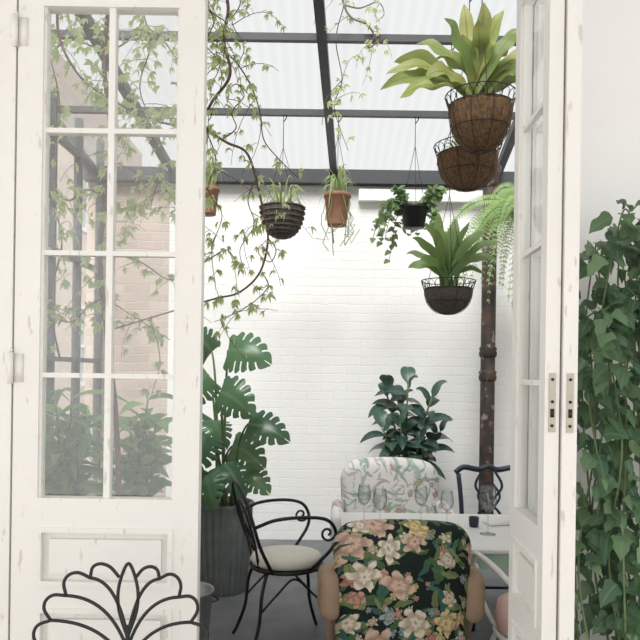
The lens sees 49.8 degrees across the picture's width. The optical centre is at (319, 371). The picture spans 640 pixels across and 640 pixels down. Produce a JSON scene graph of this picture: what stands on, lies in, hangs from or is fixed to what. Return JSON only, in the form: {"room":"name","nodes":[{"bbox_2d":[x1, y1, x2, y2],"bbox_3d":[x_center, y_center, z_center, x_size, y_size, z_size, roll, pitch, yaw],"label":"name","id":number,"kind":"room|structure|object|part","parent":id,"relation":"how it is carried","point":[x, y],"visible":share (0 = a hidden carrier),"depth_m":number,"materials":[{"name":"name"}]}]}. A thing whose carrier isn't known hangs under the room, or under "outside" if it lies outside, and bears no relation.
{"room":"sunroom","nodes":[
{"label":"sunroom","id":0,"kind":"room"},
{"bbox_2d":[86,473,102,495],"bbox_3d":[-1.991,1.162,4.150,0.150,0.620,4.000,1,0,0],"label":"wall","id":1,"kind":"structure","parent":0,"point":[90,478],"depth_m":5.80,"materials":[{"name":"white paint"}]},
{"bbox_2d":[45,90,104,481],"bbox_3d":[-1.967,-0.598,4.145,0.060,2.900,3.970,1,0,0],"label":"window","id":2,"kind":"structure","parent":1,"relation":"in","point":[76,150],"depth_m":5.55,"materials":[{"name":"metal"}]},
{"bbox_2d":[200,496,253,596],"bbox_3d":[-0.667,1.188,4.720,0.424,0.605,0.420,1,0,0],"label":"pot","id":3,"kind":"object","parent":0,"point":[224,549],"depth_m":4.55,"materials":[{"name":"grey metal"}]},
{"bbox_2d":[53,460,508,639],"bbox_3d":[-0.022,1.550,9.000,18.000,0.100,14.000,1,0,0],"label":"floor","id":4,"kind":"structure","parent":0,"point":[289,616],"depth_m":4.34,"materials":[{"name":"concrete"}]},
{"bbox_2d":[45,387,142,495],"bbox_3d":[-1.517,0.782,4.003,0.764,1.393,0.813,1,0,-45],"label":"plant","id":5,"kind":"object","parent":4,"relation":"on","point":[70,476],"visible":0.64,"depth_m":3.93,"materials":[{"name":"green plant"}]},
{"bbox_3d":[-1.462,0.598,4.038,0.197,0.967,0.336,1,0,-25],"label":"stem","id":6,"kind":"part","parent":5,"relation":"part of","materials":[{"name":"green plant"}]},
{"bbox_2d":[50,47,141,439],"bbox_3d":[-4.450,-1.812,9.000,0.650,6.500,14.000,1,0,0],"label":"brick house","id":7,"kind":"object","parent":4,"relation":"on","point":[69,96],"visible":0.06,"depth_m":11.48,"materials":[{"name":"beige brick"}]},
{"bbox_3d":[-4.186,-0.459,12.200,0.015,1.320,0.900,1,0,0],"label":"pane","id":8,"kind":"part","parent":7,"relation":"part of","materials":[{"name":"clear glass"}]},
{"bbox_3d":[-4.149,-3.158,12.200,0.015,1.320,0.900,1,0,0],"label":"pane","id":9,"kind":"part","parent":7,"relation":"part of","materials":[{"name":"clear glass"}]},
{"bbox_2d":[103,393,172,496],"bbox_3d":[-1.076,0.807,4.244,0.526,1.356,0.485,1,0,-20],"label":"bush","id":10,"kind":"object","parent":4,"relation":"on","point":[148,463],"visible":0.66,"depth_m":4.20,"materials":[{"name":"green plant"}]},
{"bbox_3d":[-1.092,0.630,4.247,0.180,0.912,0.189,1,0,0],"label":"stem","id":11,"kind":"part","parent":10,"relation":"part of","materials":[{"name":"green plant"}]},
{"bbox_2d":[47,0,316,495],"bbox_3d":[-0.760,-0.292,3.158,1.523,3.442,0.623,1,0,31],"label":"climbing vine","id":12,"kind":"object","parent":4,"relation":"on","point":[101,100],"visible":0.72,"depth_m":3.19,"materials":[{"name":"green plant"}]},
{"bbox_2d":[199,581,218,639],"bbox_3d":[-0.683,1.297,3.509,0.320,0.388,0.300,1,0,0],"label":"bucket","id":13,"kind":"object","parent":4,"relation":"on","point":[206,589],"visible":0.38,"depth_m":3.45,"materials":[{"name":"metal"}]},
{"bbox_2d":[200,327,289,596],"bbox_3d":[-0.619,0.587,4.688,0.748,1.808,0.576,1,0,-12],"label":"monstera","id":14,"kind":"object","parent":4,"relation":"on","point":[224,549],"visible":0.79,"depth_m":4.55,"materials":[{"name":"green plant"}]},
{"bbox_3d":[-0.664,0.392,4.702,0.296,1.085,0.401,1,0,-19],"label":"stem","id":15,"kind":"part","parent":14,"relation":"part of","materials":[{"name":"green plant"}]},
{"bbox_2d":[231,480,337,639],"bbox_3d":[-0.205,1.042,3.793,0.558,0.908,0.530,1,0,-18],"label":"bistro chair","id":16,"kind":"object","parent":4,"relation":"on","point":[295,560],"visible":0.94,"depth_m":3.66,"materials":[{"name":"black metal"}]},
{"bbox_3d":[-0.426,1.272,3.906,0.155,0.443,0.025,1,0,20],"label":"leg","id":17,"kind":"part","parent":16,"relation":"part of","materials":[{"name":"black metal"}]},
{"bbox_3d":[-0.378,0.822,3.736,0.187,0.474,0.409,1,0,-18],"label":"backrest","id":18,"kind":"part","parent":16,"relation":"part of","materials":[{"name":"black metal"}]},
{"bbox_3d":[-0.318,1.273,3.574,0.025,0.443,0.155,1,0,34],"label":"leg","id":19,"kind":"part","parent":16,"relation":"part of","materials":[{"name":"black metal"}]},
{"bbox_3d":[-0.257,0.902,4.001,0.443,0.321,0.101,1,0,-18],"label":"armrest","id":20,"kind":"part","parent":16,"relation":"part of","materials":[{"name":"black metal"}]},
{"bbox_3d":[-0.186,1.058,3.800,0.412,0.022,0.412,1,0,-18],"label":"seat","id":21,"kind":"part","parent":16,"relation":"part of","materials":[{"name":"black metal"}]},
{"bbox_2d":[251,545,321,570],"bbox_3d":[-0.185,1.020,3.800,0.394,0.061,0.394,1,0,-18],"label":"cushion","id":22,"kind":"object","parent":16,"relation":"on","point":[278,557],"depth_m":3.68,"materials":[{"name":"white fabric"}]},
{"bbox_3d":[-0.125,0.904,3.593,0.443,0.321,0.101,1,0,-18],"label":"armrest","id":23,"kind":"part","parent":16,"relation":"part of","materials":[{"name":"black metal"}]},
{"bbox_3d":[-0.060,1.277,4.026,0.025,0.443,0.155,1,0,34],"label":"leg","id":24,"kind":"part","parent":16,"relation":"part of","materials":[{"name":"black metal"}]},
{"bbox_2d":[330,457,454,544],"bbox_3d":[0.461,1.040,4.399,0.798,0.938,0.683,1,0,0],"label":"armchair","id":25,"kind":"object","parent":4,"relation":"on","point":[404,480],"visible":0.37,"depth_m":4.54,"materials":[{"name":"fabric"}]},
{"bbox_3d":[0.113,0.960,4.420,0.085,0.235,0.400,1,0,3],"label":"armrest","id":26,"kind":"part","parent":25,"relation":"part of","materials":[{"name":"fabric"}]},
{"bbox_3d":[0.463,0.889,4.635,0.658,0.635,0.210,1,0,0],"label":"backrest","id":27,"kind":"part","parent":25,"relation":"part of","materials":[{"name":"fabric"}]},
{"bbox_3d":[0.810,0.969,4.420,0.085,0.235,0.401,1,0,-3],"label":"armrest","id":28,"kind":"part","parent":25,"relation":"part of","materials":[{"name":"fabric"}]},
{"bbox_2d":[317,519,484,639],"bbox_3d":[0.323,1.046,2.886,0.673,0.923,0.513,1,0,0],"label":"armchair","id":29,"kind":"object","parent":4,"relation":"on","point":[388,579],"visible":1,"depth_m":2.66,"materials":[{"name":"fabric"}]},
{"bbox_3d":[0.037,0.891,2.800,0.097,0.209,0.220,1,0,0],"label":"armrest","id":30,"kind":"part","parent":29,"relation":"part of","materials":[{"name":"beige wood"}]},
{"bbox_3d":[0.049,1.097,2.848,0.068,0.261,0.124,1,0,26],"label":"arm post","id":31,"kind":"part","parent":29,"relation":"part of","materials":[{"name":"brown wood"}]},
{"bbox_3d":[0.596,1.104,2.848,0.068,0.261,0.125,1,0,-26],"label":"arm post","id":32,"kind":"part","parent":29,"relation":"part of","materials":[{"name":"brown wood"}]},
{"bbox_3d":[0.614,0.899,2.800,0.097,0.209,0.220,1,0,0],"label":"armrest","id":33,"kind":"part","parent":29,"relation":"part of","materials":[{"name":"beige wood"}]},
{"bbox_2d":[360,366,454,478],"bbox_3d":[0.718,0.731,5.581,0.807,1.558,0.562,1,0,0],"label":"rubber plant","id":34,"kind":"object","parent":4,"relation":"on","point":[395,443],"visible":0.62,"depth_m":5.55,"materials":[{"name":"green plant"}]},
{"bbox_3d":[0.739,0.655,5.570,0.502,1.115,0.313,1,0,0],"label":"stem","id":35,"kind":"part","parent":34,"relation":"part of","materials":[{"name":"green plant"}]},
{"bbox_2d":[340,512,509,568],"bbox_3d":[0.704,1.150,3.460,1.200,0.720,0.790,1,0,0],"label":"dining table","id":36,"kind":"object","parent":4,"relation":"on","point":[495,547],"visible":0.2,"depth_m":3.47,"materials":[{"name":"white paint"}]},
{"bbox_2d":[469,516,478,527],"bbox_3d":[0.786,0.765,3.520,0.052,0.050,0.051,1,0,0],"label":"tumbler","id":37,"kind":"object","parent":36,"relation":"on","point":[473,520],"visible":1,"depth_m":3.50,"materials":[{"name":"glass"}]},
{"bbox_2d":[482,515,509,525],"bbox_3d":[0.935,0.776,3.600,0.150,0.032,0.110,1,0,-14],"label":"napkin","id":38,"kind":"object","parent":36,"relation":"on","point":[504,520],"visible":0.81,"depth_m":3.57,"materials":[{"name":"white fabric"}]},
{"bbox_2d":[454,464,509,630],"bbox_3d":[1.080,1.055,4.234,0.451,0.926,0.469,1,0,0],"label":"dining chair","id":39,"kind":"object","parent":4,"relation":"on","point":[491,467],"visible":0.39,"depth_m":4.42,"materials":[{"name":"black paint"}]},
{"bbox_3d":[0.900,1.083,4.410,0.060,0.866,0.090,1,0,0],"label":"leg","id":40,"kind":"part","parent":39,"relation":"part of","materials":[{"name":"black wood"}]},
{"bbox_3d":[1.086,0.628,4.443,0.451,0.072,0.051,1,0,0],"label":"rail","id":41,"kind":"part","parent":39,"relation":"part of","materials":[{"name":"black wood"}]},
{"bbox_2d":[478,164,501,513],"bbox_3d":[1.413,-0.105,5.800,0.220,3.250,0.220,1,0,0],"label":"column","id":42,"kind":"structure","parent":4,"relation":"on","point":[487,373],"depth_m":5.75,"materials":[{"name":"brown metal"}]},
{"bbox_2d":[471,551,508,639],"bbox_3d":[0.921,1.057,2.809,0.533,0.912,0.561,1,0,-2],"label":"bistro chair","id":43,"kind":"object","parent":4,"relation":"on","point":[500,625],"visible":0.18,"depth_m":2.81,"materials":[{"name":"white paint"}]},
{"bbox_3d":[0.735,1.288,3.016,0.029,0.445,0.159,1,0,-40],"label":"leg","id":44,"kind":"part","parent":43,"relation":"part of","materials":[{"name":"white paint"}]},
{"bbox_3d":[0.920,1.073,2.830,0.412,0.022,0.412,1,0,-2],"label":"seat","id":45,"kind":"part","parent":43,"relation":"part of","materials":[{"name":"white paint"}]},
{"bbox_2d":[495,592,508,635],"bbox_3d":[0.921,1.006,2.830,0.394,0.121,0.394,1,0,-2],"label":"cushion","id":46,"kind":"object","parent":43,"relation":"on","point":[501,610],"depth_m":2.80,"materials":[{"name":"pink fabric"}]},
{"bbox_2d":[84,182,513,539],"bbox_3d":[0.152,-0.128,6.275,4.500,3.260,0.250,1,0,0],"label":"wall","id":47,"kind":"structure","parent":0,"point":[343,321],"depth_m":6.15,"materials":[{"name":"white brick"}]},
{"bbox_2d":[83,166,513,187],"bbox_3d":[0.074,-1.719,6.090,4.300,0.120,0.100,1,0,0],"label":"ceiling beam","id":48,"kind":"structure","parent":47,"relation":"attached to","point":[310,177],"depth_m":6.04,"materials":[{"name":"metal"}]},
{"bbox_2d":[358,189,482,203],"bbox_3d":[0.932,-1.557,6.110,1.180,0.100,0.080,1,0,0],"label":"trim","id":49,"kind":"structure","parent":47,"relation":"attached to","point":[364,195],"depth_m":6.07,"materials":[{"name":"white paint"}]},
{"bbox_2d":[575,0,639,639],"bbox_3d":[0.008,-0.600,2.075,6.400,4.200,0.150,1,0,0],"label":"wall","id":50,"kind":"structure","parent":0,"point":[610,136],"depth_m":2.00,"materials":[{"name":"white paint"}]},
{"bbox_2d":[58,117,95,170],"bbox_3d":[-2.130,-2.182,4.140,0.060,0.861,3.982,1,0,4],"label":"trim","id":51,"kind":"structure","parent":50,"relation":"attached to","point":[70,139],"depth_m":5.61,"materials":[{"name":"metal"}]},
{"bbox_2d":[7,0,207,639],"bbox_3d":[-0.618,0.136,1.984,0.548,2.690,0.066,1,0,0],"label":"door","id":52,"kind":"structure","parent":50,"relation":"in","point":[53,537],"depth_m":1.97,"materials":[{"name":"white paint"}]},
{"bbox_3d":[-0.622,0.984,1.990,0.389,0.615,0.053,1,0,0],"label":"panel","id":53,"kind":"part","parent":52,"relation":"part of","materials":[{"name":"white paint"}]},
{"bbox_3d":[-0.616,0.530,1.990,0.389,0.167,0.053,1,0,0],"label":"panel","id":54,"kind":"part","parent":52,"relation":"part of","materials":[{"name":"white paint"}]},
{"bbox_2d":[74,14,173,171],"bbox_3d":[-1.440,-2.172,4.140,0.060,0.861,3.982,1,0,4],"label":"trim","id":55,"kind":"structure","parent":50,"relation":"attached to","point":[89,32],"depth_m":4.88,"materials":[{"name":"metal"}]},
{"bbox_2d":[0,0,582,639],"bbox_3d":[-0.121,0.068,2.058,1.720,2.860,0.185,1,0,0],"label":"trim","id":56,"kind":"structure","parent":50,"relation":"attached to","point":[8,53],"depth_m":1.97,"materials":[{"name":"white paint"}]},
{"bbox_2d":[313,0,336,173],"bbox_3d":[0.000,-2.152,4.140,0.060,0.861,3.982,1,0,4],"label":"trim","id":57,"kind":"structure","parent":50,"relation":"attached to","point":[319,5],"depth_m":4.67,"materials":[{"name":"metal"}]},
{"bbox_2d":[498,120,514,175],"bbox_3d":[1.440,-2.132,4.140,0.060,0.861,3.982,1,0,4],"label":"trim","id":58,"kind":"structure","parent":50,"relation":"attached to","point":[509,142],"depth_m":5.58,"materials":[{"name":"metal"}]},
{"bbox_2d":[508,0,564,639],"bbox_3d":[0.559,0.153,1.809,0.042,2.690,0.351,1,0,3],"label":"door","id":59,"kind":"structure","parent":50,"relation":"in","point":[532,596],"depth_m":1.69,"materials":[{"name":"white paint"}]},
{"bbox_3d":[0.547,1.000,1.812,0.042,0.615,0.245,1,0,3],"label":"panel","id":60,"kind":"part","parent":59,"relation":"part of","materials":[{"name":"white paint"}]},
{"bbox_3d":[0.553,0.546,1.812,0.042,0.167,0.245,1,0,3],"label":"panel","id":61,"kind":"part","parent":59,"relation":"part of","materials":[{"name":"white paint"}]},
{"bbox_3d":[0.552,0.073,1.638,0.016,0.140,0.003,1,0,3],"label":"lock plate","id":62,"kind":"part","parent":59,"relation":"part of","materials":[{"name":"metal"}]},
{"bbox_2d":[526,0,582,639],"bbox_3d":[0.598,0.153,1.803,0.042,2.690,0.363,1,0,3],"label":"door","id":63,"kind":"structure","parent":50,"relation":"in","point":[573,26],"depth_m":1.63,"materials":[{"name":"white paint"}]},
{"bbox_3d":[0.590,0.073,1.626,0.016,0.140,0.003,1,0,3],"label":"lock plate","id":64,"kind":"part","parent":63,"relation":"part of","materials":[{"name":"metal"}]},
{"bbox_3d":[0.181,-2.196,4.210,4.600,0.850,4.180,1,0,0],"label":"ceiling","id":65,"kind":"structure","parent":0,"visible":0},
{"bbox_2d":[205,115,229,216],"bbox_3d":[-0.856,-1.562,5.162,0.272,0.772,0.332,1,0,-34],"label":"terracotta pot","id":66,"kind":"object","parent":65,"relation":"hanging from","point":[208,212],"visible":0.48,"depth_m":5.12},
{"bbox_3d":[-0.838,-1.663,5.139,0.160,0.570,0.140,1,0,0],"label":"chain","id":67,"kind":"part","parent":66,"relation":"part of","materials":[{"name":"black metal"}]},
{"bbox_3d":[-0.845,-1.277,5.160,0.186,0.202,0.186,1,0,0],"label":"pot","id":68,"kind":"part","parent":66,"relation":"part of","materials":[{"name":"ceramic"}]},
{"bbox_2d":[51,29,515,45],"bbox_3d":[0.079,-2.101,4.340,4.300,0.045,0.040,1,0,0],"label":"trim","id":69,"kind":"structure","parent":65,"relation":"attached to","point":[261,37],"depth_m":4.32,"materials":[{"name":"metal"}]},
{"bbox_2d":[407,44,498,314],"bbox_3d":[0.849,-1.224,4.340,0.565,1.728,0.346,1,0,0],"label":"fern","id":70,"kind":"object","parent":69,"relation":"hanging from","point":[450,256],"visible":0.96,"depth_m":4.32,"materials":[{"name":"green plant"}]},
{"bbox_3d":[0.821,-1.306,4.304,0.264,1.567,0.232,1,0,0],"label":"chain","id":71,"kind":"part","parent":70,"relation":"part of","materials":[{"name":"black metal"}]},
{"bbox_3d":[0.808,-0.468,4.340,0.346,0.215,0.346,1,0,0],"label":"wire frame","id":72,"kind":"part","parent":70,"relation":"part of","materials":[{"name":"black metal"}]},
{"bbox_2d":[58,106,514,119],"bbox_3d":[0.077,-1.937,5.160,4.300,0.045,0.040,1,0,0],"label":"trim","id":73,"kind":"structure","parent":65,"relation":"attached to","point":[270,112],"depth_m":5.14,"materials":[{"name":"metal"}]},
{"bbox_2d":[257,116,309,239],"bbox_3d":[-0.266,-1.470,5.157,0.478,0.941,0.492,1,0,0],"label":"spider plant","id":74,"kind":"object","parent":73,"relation":"hanging from","point":[288,228],"visible":0.88,"depth_m":5.06,"materials":[{"name":"green plant"}]},
{"bbox_3d":[-0.275,-1.584,5.121,0.289,0.713,0.254,1,0,0],"label":"chain","id":75,"kind":"part","parent":74,"relation":"part of","materials":[{"name":"black metal"}]},
{"bbox_2d":[315,116,359,255],"bbox_3d":[0.138,-1.409,5.172,0.335,1.050,0.305,1,0,0],"label":"orchid pot","id":76,"kind":"object","parent":73,"relation":"hanging from","point":[337,201],"visible":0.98,"depth_m":5.10,"materials":[{"name":"orange ceramic"}]},
{"bbox_3d":[0.129,-1.213,5.160,0.206,0.240,0.206,1,0,0],"label":"pot","id":77,"kind":"part","parent":76,"relation":"part of","materials":[{"name":"ceramic"}]},
{"bbox_3d":[0.136,-1.633,5.136,0.177,0.602,0.156,1,0,0],"label":"chain","id":78,"kind":"part","parent":76,"relation":"part of","materials":[{"name":"black metal"}]},
{"bbox_2d":[370,117,447,263],"bbox_3d":[0.663,-1.375,5.198,0.580,1.105,0.371,1,0,0],"label":"trailing plant","id":79,"kind":"object","parent":73,"relation":"hanging from","point":[413,215],"visible":0.95,"depth_m":5.10,"materials":[{"name":"green plant"}]},
{"bbox_3d":[0.661,-1.103,5.212,0.535,0.492,0.313,1,0,0],"label":"stem","id":80,"kind":"part","parent":79,"relation":"part of","materials":[{"name":"green plant"}]},
{"bbox_3d":[0.712,-1.585,5.136,0.177,0.684,0.156,1,0,0],"label":"chain","id":81,"kind":"part","parent":79,"relation":"part of","materials":[{"name":"black metal"}]},
{"bbox_3d":[0.705,-1.161,5.160,0.212,0.165,0.212,1,0,0],"label":"pot","id":82,"kind":"part","parent":79,"relation":"part of","materials":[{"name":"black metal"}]},
{"bbox_2d":[445,182,513,305],"bbox_3d":[1.589,-1.180,5.163,1.251,1.468,0.886,1,0,-23],"label":"fern","id":83,"kind":"object","parent":73,"relation":"hanging from","point":[504,205],"visible":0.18,"depth_m":5.12,"materials":[{"name":"green plant"}]},
{"bbox_2d":[313,0,391,148],"bbox_3d":[0.184,-1.948,4.294,0.434,1.061,0.341,1,0,-19],"label":"shoot","id":84,"kind":"object","parent":65,"relation":"hanging from","point":[351,19],"visible":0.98,"depth_m":4.30,"materials":[{"name":"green plant"}]},
{"bbox_2d":[433,0,502,191],"bbox_3d":[0.844,-1.602,3.920,0.387,1.142,0.387,1,0,0],"label":"basket","id":85,"kind":"object","parent":65,"relation":"hanging from","point":[462,171],"visible":0.87,"depth_m":3.82,"materials":[{"name":"black metal"}]},
{"bbox_3d":[0.838,-1.159,3.920,0.387,0.257,0.387,1,0,0],"label":"wire frame","id":86,"kind":"part","parent":85,"relation":"part of","materials":[{"name":"black metal"}]},
{"bbox_3d":[0.082,-2.269,3.500,4.300,0.045,0.040,1,0,0],"label":"trim","id":87,"kind":"structure","parent":65,"relation":"attached to","visible":0},
{"bbox_2d":[380,0,515,154],"bbox_3d":[0.734,-1.686,3.500,0.864,1.144,0.364,1,0,0],"label":"fern","id":88,"kind":"object","parent":87,"relation":"hanging from","point":[480,120],"visible":0.98,"depth_m":3.45,"materials":[{"name":"green plant"}]},
{"bbox_3d":[0.824,-1.804,3.462,0.277,0.906,0.244,1,0,0],"label":"chain","id":89,"kind":"part","parent":88,"relation":"part of","materials":[{"name":"black metal"}]},
{"bbox_3d":[0.815,-1.258,3.500,0.364,0.291,0.364,1,0,0],"label":"wire frame","id":90,"kind":"part","parent":88,"relation":"part of","materials":[{"name":"black metal"}]},
{"bbox_3d":[-0.022,1.550,-0.300,6.400,0.100,4.600,1,0,0],"label":"floor","id":91,"kind":"structure","parent":0,"visible":0},
{"bbox_2d":[32,562,208,639],"bbox_3d":[-0.509,0.984,1.532,0.447,1.011,0.431,1,0,0],"label":"garden chair","id":92,"kind":"object","parent":91,"relation":"on","point":[127,629],"visible":1,"depth_m":1.74,"materials":[{"name":"black metal"}]},
{"bbox_2d":[574,199,639,639],"bbox_3d":[0.873,0.537,1.738,0.601,1.950,0.332,1,0,0],"label":"ivy","id":93,"kind":"object","parent":91,"relation":"on","point":[613,552],"visible":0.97,"depth_m":1.70,"materials":[{"name":"plant"}]}
]}

